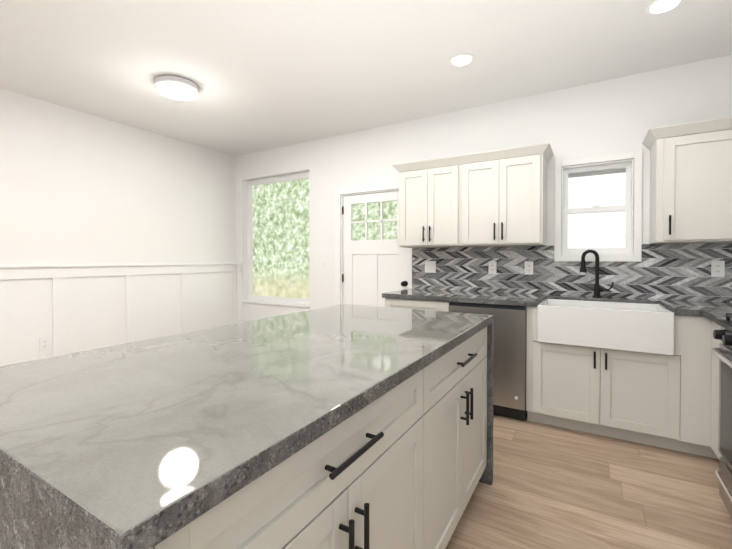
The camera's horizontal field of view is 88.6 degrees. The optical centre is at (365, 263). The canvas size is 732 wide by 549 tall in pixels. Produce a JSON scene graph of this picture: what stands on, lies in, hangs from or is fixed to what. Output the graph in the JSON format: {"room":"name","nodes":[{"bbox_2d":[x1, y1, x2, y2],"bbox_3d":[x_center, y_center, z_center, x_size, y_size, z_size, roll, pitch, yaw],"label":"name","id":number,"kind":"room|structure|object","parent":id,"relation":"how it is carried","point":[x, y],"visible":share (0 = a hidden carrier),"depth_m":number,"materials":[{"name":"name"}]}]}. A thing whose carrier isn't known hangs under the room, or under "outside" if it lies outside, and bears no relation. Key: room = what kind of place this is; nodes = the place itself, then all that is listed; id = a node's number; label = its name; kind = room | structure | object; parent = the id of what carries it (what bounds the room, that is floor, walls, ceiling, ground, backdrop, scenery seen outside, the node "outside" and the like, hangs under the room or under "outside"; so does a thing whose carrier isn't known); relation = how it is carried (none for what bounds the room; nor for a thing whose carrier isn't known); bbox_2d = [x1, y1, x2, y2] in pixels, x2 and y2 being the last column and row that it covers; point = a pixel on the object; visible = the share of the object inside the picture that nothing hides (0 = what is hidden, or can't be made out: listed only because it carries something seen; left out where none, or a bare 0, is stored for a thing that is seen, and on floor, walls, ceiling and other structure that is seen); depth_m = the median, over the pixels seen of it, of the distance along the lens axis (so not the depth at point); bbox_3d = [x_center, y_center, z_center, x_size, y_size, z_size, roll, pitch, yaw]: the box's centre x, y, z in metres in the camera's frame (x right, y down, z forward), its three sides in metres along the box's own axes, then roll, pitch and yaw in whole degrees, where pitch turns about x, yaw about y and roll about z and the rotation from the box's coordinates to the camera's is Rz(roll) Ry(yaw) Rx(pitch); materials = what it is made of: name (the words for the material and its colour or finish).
{"room":"kitchen","nodes":[
{"label":"kitchen","id":0,"kind":"room"},
{"bbox_2d":[0,88,235,264],"bbox_3d":[-3.482,-0.134,2.590,0.150,2.650,6.550,0,1,31],"label":"wall","id":1,"kind":"structure","parent":0,"point":[79,187],"depth_m":3.81,"materials":[{"name":"paint"}]},
{"bbox_2d":[39,337,48,350],"bbox_3d":[-2.910,0.733,3.394,0.008,0.115,0.070,0,1,31],"label":"outlet","id":2,"kind":"object","parent":1,"relation":"attached to","point":[44,343],"visible":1,"depth_m":3.39,"materials":[{"name":"plastic"}]},
{"bbox_2d":[0,263,241,366],"bbox_3d":[-3.364,0.609,2.529,0.121,1.165,6.247,0,1,31],"label":"wainscoting","id":3,"kind":"structure","parent":1,"relation":"attached to","point":[68,309],"depth_m":3.83,"materials":[{"name":"white wood"}]},
{"bbox_2d":[0,0,731,155],"bbox_3d":[-1.058,-1.493,1.135,5.790,0.100,6.550,0,1,31],"label":"ceiling","id":4,"kind":"structure","parent":0,"point":[262,75],"depth_m":2.62,"materials":[{"name":"paint"}]},
{"bbox_2d":[155,76,198,100],"bbox_3d":[-1.539,-1.424,3.056,0.320,0.079,0.320,0,1,31],"label":"flush ceiling light","id":5,"kind":"object","parent":4,"relation":"attached to","point":[176,88],"visible":1,"depth_m":2.99,"materials":[{"name":"white plastic"}]},
{"bbox_2d":[449,53,473,66],"bbox_3d":[0.685,-1.454,2.688,0.176,0.011,0.176,0,1,31],"label":"recessed light","id":6,"kind":"object","parent":4,"relation":"in","point":[461,59],"visible":1,"depth_m":2.67,"materials":[{"name":"white plastic"}]},
{"bbox_2d":[645,0,683,14],"bbox_3d":[1.674,-1.448,2.100,0.176,0.011,0.176,0,1,31],"label":"recessed light","id":7,"kind":"object","parent":4,"relation":"in","point":[656,7],"visible":1,"depth_m":2.11,"materials":[{"name":"white plastic"}]},
{"bbox_2d":[235,54,731,322],"bbox_3d":[0.577,-0.148,3.900,5.490,2.650,0.150,0,1,31],"label":"wall","id":8,"kind":"structure","parent":0,"point":[624,114],"depth_m":3.39,"materials":[{"name":"paint"}]},
{"bbox_2d":[242,170,309,307],"bbox_3d":[-1.170,-0.298,4.912,1.186,1.686,0.143,0,1,31],"label":"window","id":9,"kind":"structure","parent":8,"relation":"in","point":[247,238],"depth_m":5.08,"materials":[{"name":"clear glass"}]},
{"bbox_2d":[335,182,411,304],"bbox_3d":[0.098,0.159,4.176,0.967,2.029,0.163,0,1,31],"label":"door frame","id":10,"kind":"structure","parent":8,"relation":"attached to","point":[366,189],"depth_m":4.32,"materials":[{"name":"white wood"}]},
{"bbox_2d":[343,191,408,306],"bbox_3d":[0.105,0.199,4.147,0.836,1.935,0.042,0,1,31],"label":"entry door","id":11,"kind":"structure","parent":8,"relation":"in","point":[373,270],"depth_m":4.15,"materials":[{"name":"white wood"}]},
{"bbox_2d":[342,206,407,286],"bbox_3d":[0.067,0.175,4.102,0.822,1.654,0.075,0,1,31],"label":"door hardware","id":12,"kind":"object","parent":11,"relation":"attached to","point":[404,283],"depth_m":3.94,"materials":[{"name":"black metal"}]},
{"bbox_2d":[425,261,435,272],"bbox_3d":[0.643,0.039,3.758,0.116,0.115,0.011,0,1,31],"label":"light switch","id":13,"kind":"object","parent":8,"relation":"attached to","point":[430,266],"visible":1,"depth_m":3.76,"materials":[{"name":"plastic"}]},
{"bbox_2d":[396,156,467,247],"bbox_3d":[0.681,-0.537,3.542,0.670,0.767,0.348,0,1,31],"label":"upper cabinet","id":14,"kind":"object","parent":8,"relation":"attached to","point":[433,194],"depth_m":3.38,"materials":[{"name":"paint"}]},
{"bbox_2d":[488,261,495,273],"bbox_3d":[1.164,0.042,3.451,0.070,0.115,0.008,0,1,31],"label":"outlet","id":15,"kind":"object","parent":8,"relation":"attached to","point":[492,268],"visible":1,"depth_m":3.45,"materials":[{"name":"plastic"}]},
{"bbox_2d":[468,144,547,246],"bbox_3d":[1.154,-0.534,3.261,0.730,0.767,0.348,0,1,31],"label":"upper cabinet","id":16,"kind":"object","parent":8,"relation":"attached to","point":[495,198],"depth_m":3.07,"materials":[{"name":"paint"}]},
{"bbox_2d":[525,261,532,274],"bbox_3d":[1.431,0.044,3.292,0.070,0.115,0.008,0,1,31],"label":"outlet","id":17,"kind":"object","parent":8,"relation":"attached to","point":[528,267],"visible":1,"depth_m":3.29,"materials":[{"name":"plastic"}]},
{"bbox_2d":[554,151,641,261],"bbox_3d":[1.891,-0.439,3.083,0.600,0.850,0.127,0,1,31],"label":"window","id":18,"kind":"structure","parent":8,"relation":"in","point":[631,167],"depth_m":3.05,"materials":[{"name":"clear glass"}]},
{"bbox_2d":[648,116,731,243],"bbox_3d":[2.275,-0.527,2.595,0.460,0.767,0.348,0,1,31],"label":"upper cabinet","id":19,"kind":"object","parent":8,"relation":"attached to","point":[691,164],"depth_m":2.48,"materials":[{"name":"paint"}]},
{"bbox_2d":[711,261,724,276],"bbox_3d":[2.496,0.041,2.659,0.070,0.115,0.008,0,1,31],"label":"outlet","id":20,"kind":"object","parent":8,"relation":"attached to","point":[717,268],"visible":1,"depth_m":2.66,"materials":[{"name":"plastic"}]},
{"bbox_2d":[445,414,731,548],"bbox_3d":[-1.058,1.256,1.164,5.790,0.100,6.550,0,1,31],"label":"floor","id":21,"kind":"structure","parent":0,"point":[553,487],"depth_m":1.92,"materials":[{"name":"brown wood"}]},
{"bbox_2d":[0,304,493,548],"bbox_3d":[-0.209,0.745,1.480,1.002,0.914,1.890,0,1,31],"label":"kitchen island","id":22,"kind":"object","parent":21,"relation":"on","point":[345,426],"visible":1,"depth_m":0.84,"materials":[{"name":"stone"}]},
{"bbox_2d":[385,299,449,311],"bbox_3d":[0.577,0.744,3.456,0.592,0.873,0.627,0,1,31],"label":"base cabinet","id":23,"kind":"object","parent":21,"relation":"on","point":[420,304],"depth_m":3.18,"materials":[{"name":"paint"}]},
{"bbox_2d":[450,303,537,421],"bbox_3d":[1.072,0.747,3.162,0.682,0.873,0.627,0,1,31],"label":"base cabinet","id":24,"kind":"object","parent":21,"relation":"on","point":[515,328],"depth_m":2.79,"materials":[{"name":"paint"}]},
{"bbox_2d":[382,287,545,306],"bbox_3d":[0.847,0.303,3.284,1.269,0.070,0.639,0,1,31],"label":"countertop","id":25,"kind":"structure","parent":24,"relation":"on","point":[509,298],"depth_m":3.11,"materials":[{"name":"grey stone"}]},
{"bbox_2d":[580,250,613,297],"bbox_3d":[1.824,0.082,2.968,0.233,0.380,0.096,0,1,31],"label":"faucet","id":26,"kind":"object","parent":25,"relation":"on","point":[597,289],"depth_m":2.97,"materials":[{"name":"black metal"}]},
{"bbox_2d":[449,302,526,420],"bbox_3d":[1.078,0.748,3.157,0.574,0.872,0.628,0,1,31],"label":"dishwasher","id":27,"kind":"object","parent":24,"relation":"in","point":[510,319],"depth_m":2.81,"materials":[{"name":"silver metal"}]},
{"bbox_2d":[534,335,685,451],"bbox_3d":[1.727,0.876,2.779,0.837,0.624,0.619,0,1,31],"label":"base cabinet","id":28,"kind":"object","parent":21,"relation":"on","point":[595,354],"depth_m":2.49,"materials":[{"name":"paint"}]},
{"bbox_2d":[537,299,673,354],"bbox_3d":[1.673,0.428,2.688,0.758,0.260,0.505,0,1,31],"label":"sink","id":29,"kind":"object","parent":28,"relation":"in","point":[645,327],"depth_m":2.49,"materials":[{"name":"ceramic"}]},
{"bbox_2d":[686,315,709,456],"bbox_3d":[2.473,0.756,2.334,0.616,0.873,0.619,0,1,31],"label":"base cabinet","id":30,"kind":"object","parent":21,"relation":"on","point":[697,330],"depth_m":2.26,"materials":[{"name":"paint"}]},
{"bbox_2d":[658,299,731,326],"bbox_3d":[2.289,0.300,2.196,0.797,0.040,1.036,0,1,31],"label":"countertop","id":31,"kind":"structure","parent":30,"relation":"on","point":[700,308],"depth_m":2.35,"materials":[{"name":"grey stone"}]},
{"bbox_2d":[710,323,722,459],"bbox_3d":[2.209,0.761,1.889,0.616,0.873,0.417,0,1,31],"label":"base cabinet","id":32,"kind":"object","parent":21,"relation":"on","point":[714,343],"depth_m":2.17,"materials":[{"name":"paint"}]},
{"bbox_2d":[712,313,731,515],"bbox_3d":[1.859,0.727,1.409,0.724,0.952,0.756,0,1,31],"label":"range","id":33,"kind":"object","parent":21,"relation":"on","point":[723,352],"visible":1,"depth_m":1.79,"materials":[{"name":"metal"}]},
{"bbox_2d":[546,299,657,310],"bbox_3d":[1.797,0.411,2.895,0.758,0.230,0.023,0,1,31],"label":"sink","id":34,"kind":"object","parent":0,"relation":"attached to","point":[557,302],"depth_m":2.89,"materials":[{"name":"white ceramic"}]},
{"bbox_2d":[658,303,669,310],"bbox_3d":[1.992,0.415,2.503,0.022,0.230,0.452,0,1,31],"label":"sink","id":35,"kind":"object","parent":0,"relation":"attached to","point":[660,308],"depth_m":2.54,"materials":[{"name":"white ceramic"}]},
{"label":"outside","id":36,"kind":"structure","parent":0,"visible":0},
{"bbox_2d":[252,178,396,298],"bbox_3d":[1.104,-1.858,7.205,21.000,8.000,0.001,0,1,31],"label":"foliage","id":37,"kind":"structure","parent":36,"point":[302,285],"depth_m":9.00,"materials":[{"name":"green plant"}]},
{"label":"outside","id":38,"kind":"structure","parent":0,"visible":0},
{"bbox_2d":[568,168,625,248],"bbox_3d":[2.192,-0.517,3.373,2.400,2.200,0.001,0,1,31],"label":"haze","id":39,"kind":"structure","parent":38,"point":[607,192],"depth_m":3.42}
]}

